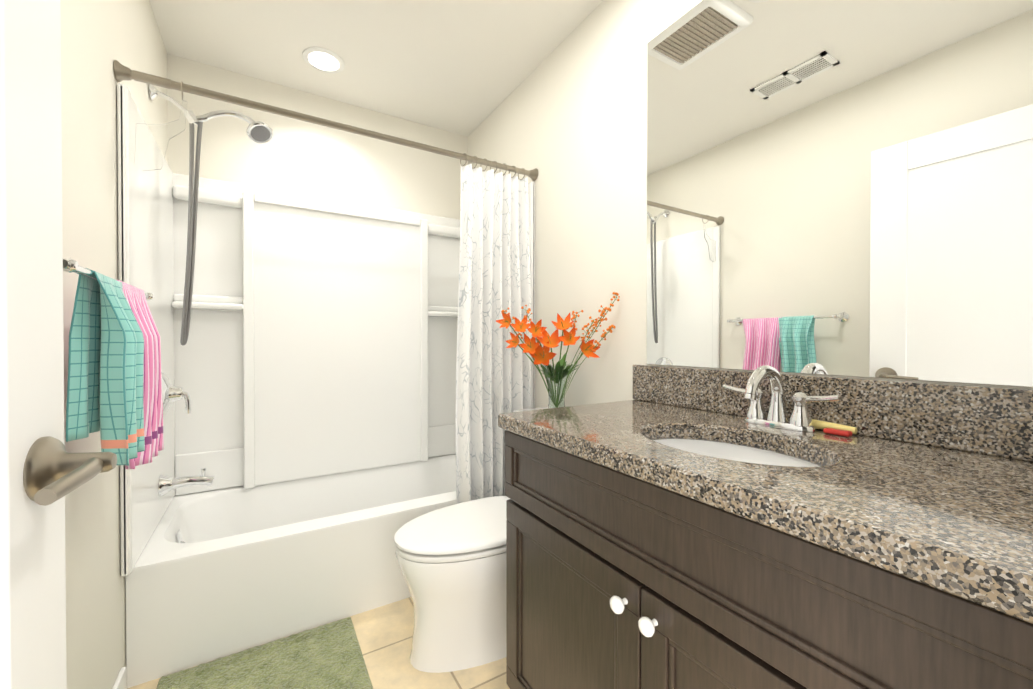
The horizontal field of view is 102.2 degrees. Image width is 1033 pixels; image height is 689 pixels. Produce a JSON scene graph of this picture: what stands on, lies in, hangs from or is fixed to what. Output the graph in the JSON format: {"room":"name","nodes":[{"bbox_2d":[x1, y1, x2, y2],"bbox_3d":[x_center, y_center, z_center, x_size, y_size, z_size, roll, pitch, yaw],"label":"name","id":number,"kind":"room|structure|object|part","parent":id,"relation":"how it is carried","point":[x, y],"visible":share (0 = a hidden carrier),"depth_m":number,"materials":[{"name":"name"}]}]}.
{"room":"bathroom","nodes":[
{"label":"bathroom","id":0,"kind":"room"},
{"bbox_2d":[60,0,167,688],"bbox_3d":[-1.007,-0.127,0.825,0.100,2.460,2.810,0,1,-31],"label":"wall","id":1,"kind":"structure","parent":0,"point":[98,37],"depth_m":1.11,"materials":[{"name":"paint"}]},
{"bbox_2d":[0,0,116,688],"bbox_3d":[-0.424,0.085,0.207,0.108,2.030,0.914,0,1,-28],"label":"door","id":2,"kind":"structure","parent":1,"relation":"in","point":[32,601],"depth_m":0.53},
{"bbox_3d":[-0.571,0.163,0.527,0.073,0.082,0.164,0,1,-28],"label":"door handle","id":3,"kind":"part","parent":2,"relation":"part of","materials":[{"name":"silver metal"}]},
{"bbox_2d":[63,258,163,468],"bbox_3d":[-0.939,0.064,0.956,0.150,0.456,0.632,0,1,-31],"label":"towel rail","id":4,"kind":"object","parent":1,"relation":"attached to","point":[114,389],"visible":0.94,"depth_m":0.86,"materials":[{"name":"teal fabric"}]},
{"bbox_2d":[117,280,163,468],"bbox_3d":[-0.960,0.072,1.048,0.081,0.439,0.230,0,1,-31],"label":"towel","id":5,"kind":"object","parent":4,"relation":"hanging from","point":[152,378],"depth_m":1.05,"materials":[{"name":"pink fabric"}]},
{"bbox_2d":[112,667,126,688],"bbox_3d":[-0.750,1.055,0.522,0.014,0.100,1.808,0,1,-31],"label":"baseboard","id":6,"kind":"structure","parent":1,"relation":"attached to","point":[120,682],"depth_m":1.26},
{"bbox_2d":[114,60,537,503],"bbox_3d":[-0.564,0.064,1.678,1.536,1.865,0.089,0,1,-31],"label":"shower curtain","id":7,"kind":"object","parent":1,"relation":"attached to","point":[493,377],"visible":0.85,"depth_m":1.92,"materials":[{"name":"white fabric"}]},
{"bbox_3d":[-0.565,-0.839,1.672,1.536,0.060,0.060,0,1,-31],"label":"rod","id":8,"kind":"part","parent":7,"relation":"part of","materials":[{"name":"silver metal"}]},
{"bbox_2d":[167,54,467,219],"bbox_3d":[-1.001,-0.140,2.413,1.724,2.460,0.100,0,1,-31],"label":"wall","id":9,"kind":"structure","parent":0,"point":[299,156],"depth_m":2.28,"materials":[{"name":"paint"}]},
{"bbox_2d":[127,597,509,688],"bbox_3d":[-0.299,1.149,1.265,1.724,0.100,2.810,0,1,-31],"label":"floor","id":10,"kind":"structure","parent":0,"point":[384,634],"depth_m":1.44,"materials":[{"name":"tile"}]},
{"bbox_2d":[156,617,372,688],"bbox_3d":[-0.685,1.091,1.136,0.590,0.017,0.891,0,1,-31],"label":"bath mat","id":11,"kind":"object","parent":10,"relation":"on","point":[328,656],"visible":1,"depth_m":1.40,"materials":[{"name":"green fabric"}]},
{"bbox_2d":[117,83,534,687],"bbox_3d":[-0.771,0.028,2.019,1.536,2.130,0.810,0,1,-31],"label":"bathtub","id":12,"kind":"object","parent":10,"relation":"on","point":[297,473],"visible":0.9,"depth_m":2.05,"materials":[{"name":"white plastic"}]},
{"bbox_3d":[-1.357,0.565,1.724,0.179,0.090,0.084,0,1,-31],"label":"spout","id":13,"kind":"part","parent":12,"relation":"part of","materials":[{"name":"silver metal"}]},
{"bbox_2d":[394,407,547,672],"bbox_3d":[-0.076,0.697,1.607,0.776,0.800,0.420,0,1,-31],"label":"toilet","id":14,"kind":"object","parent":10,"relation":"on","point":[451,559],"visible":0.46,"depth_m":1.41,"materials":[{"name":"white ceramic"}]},
{"bbox_3d":[-0.154,0.692,1.560,0.589,0.018,0.380,0,1,-31],"label":"seat","id":15,"kind":"part","parent":14,"relation":"part of","materials":[{"name":"white plastic"}]},
{"bbox_3d":[-0.083,0.901,1.605,0.752,0.392,0.372,0,1,-31],"label":"bowl","id":16,"kind":"part","parent":14,"relation":"part of","materials":[{"name":"white ceramic"}]},
{"bbox_3d":[-0.155,0.663,1.559,0.591,0.030,0.382,0,1,-31],"label":"lid","id":17,"kind":"part","parent":14,"relation":"part of","materials":[{"name":"white plastic"}]},
{"bbox_2d":[496,292,619,408],"bbox_3d":[0.152,0.050,1.652,0.310,0.492,0.420,0,1,-31],"label":"vase","id":18,"kind":"object","parent":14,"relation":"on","point":[558,373],"visible":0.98,"depth_m":1.70,"materials":[{"name":"clear glass"}]},
{"bbox_3d":[0.169,0.190,1.751,0.144,0.210,0.144,0,1,-31],"label":"glass","id":19,"kind":"part","parent":18,"relation":"part of","materials":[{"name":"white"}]},
{"bbox_2d":[498,365,1032,688],"bbox_3d":[0.479,0.577,0.876,0.588,1.050,1.139,0,1,-31],"label":"bathroom vanity","id":20,"kind":"object","parent":10,"relation":"on","point":[765,527],"visible":1,"depth_m":0.71,"materials":[{"name":"brown wood"}]},
{"bbox_3d":[0.113,0.724,1.009,0.010,0.400,0.363,0,1,-31],"label":"door panel","id":21,"kind":"part","parent":20,"relation":"part of","materials":[{"name":"brown wood"}]},
{"bbox_3d":[0.108,0.724,1.006,0.020,0.540,0.503,0,1,-31],"label":"door","id":22,"kind":"part","parent":20,"relation":"part of","materials":[{"name":"brown wood"}]},
{"bbox_3d":[0.198,0.500,0.804,0.034,0.032,0.032,0,1,-31],"label":"knob","id":23,"kind":"part","parent":20,"relation":"part of","materials":[{"name":"white ceramic"}]},
{"bbox_3d":[0.235,0.501,0.743,0.034,0.032,0.032,0,1,-31],"label":"knob","id":24,"kind":"part","parent":20,"relation":"part of","materials":[{"name":"white ceramic"}]},
{"bbox_3d":[0.380,0.727,0.568,0.010,0.400,0.380,0,1,-31],"label":"door panel","id":25,"kind":"part","parent":20,"relation":"part of","materials":[{"name":"brown wood"}]},
{"bbox_3d":[0.376,0.727,0.565,0.020,0.540,0.520,0,1,-31],"label":"door","id":26,"kind":"part","parent":20,"relation":"part of","materials":[{"name":"brown wood"}]},
{"bbox_2d":[498,400,1032,623],"bbox_3d":[0.484,0.224,0.876,0.576,0.042,1.139,0,1,-31],"label":"countertop","id":27,"kind":"structure","parent":20,"relation":"on","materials":[{"name":"stone"}]},
{"bbox_2d":[653,439,818,466],"bbox_3d":[0.445,0.324,0.885,0.348,0.158,0.448,0,1,-31],"label":"sink","id":28,"kind":"object","parent":27,"relation":"in","point":[730,449],"depth_m":1.00,"materials":[{"name":"white ceramic"}]},
{"bbox_2d":[722,365,840,431],"bbox_3d":[0.601,0.126,1.003,0.163,0.151,0.271,0,1,-31],"label":"faucet","id":29,"kind":"object","parent":27,"relation":"on","point":[755,420],"depth_m":1.00,"materials":[{"name":"silver metal"}]},
{"bbox_2d":[149,0,602,136],"bbox_3d":[-0.299,-1.411,1.244,1.724,0.100,2.810,0,1,-31],"label":"ceiling","id":30,"kind":"structure","parent":0,"point":[467,68],"depth_m":1.90,"materials":[{"name":"paint"}]},
{"bbox_2d":[302,47,344,72],"bbox_3d":[-0.926,-1.361,2.004,0.184,0.010,0.184,0,1,-31],"label":"recessed light","id":31,"kind":"object","parent":30,"relation":"in","point":[323,59],"visible":1,"depth_m":1.99,"materials":[{"name":"white plastic"}]},
{"bbox_2d":[468,0,1032,407],"bbox_3d":[0.395,-0.134,1.675,0.100,2.460,2.810,0,1,-31],"label":"wall","id":32,"kind":"structure","parent":0,"point":[567,117],"depth_m":1.71,"materials":[{"name":"paint"}]},
{"bbox_2d":[633,365,1032,461],"bbox_3d":[0.721,0.139,1.019,0.022,0.124,1.139,0,1,-31],"label":"backsplash","id":33,"kind":"structure","parent":32,"relation":"attached to","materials":[{"name":"stone"}]},
{"bbox_2d":[647,0,1032,386],"bbox_3d":[0.739,-0.488,1.000,0.005,1.120,1.080,0,1,-31],"label":"mirror","id":34,"kind":"object","parent":32,"relation":"attached to","point":[840,187],"visible":1,"depth_m":0.96,"materials":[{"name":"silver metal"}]}
]}

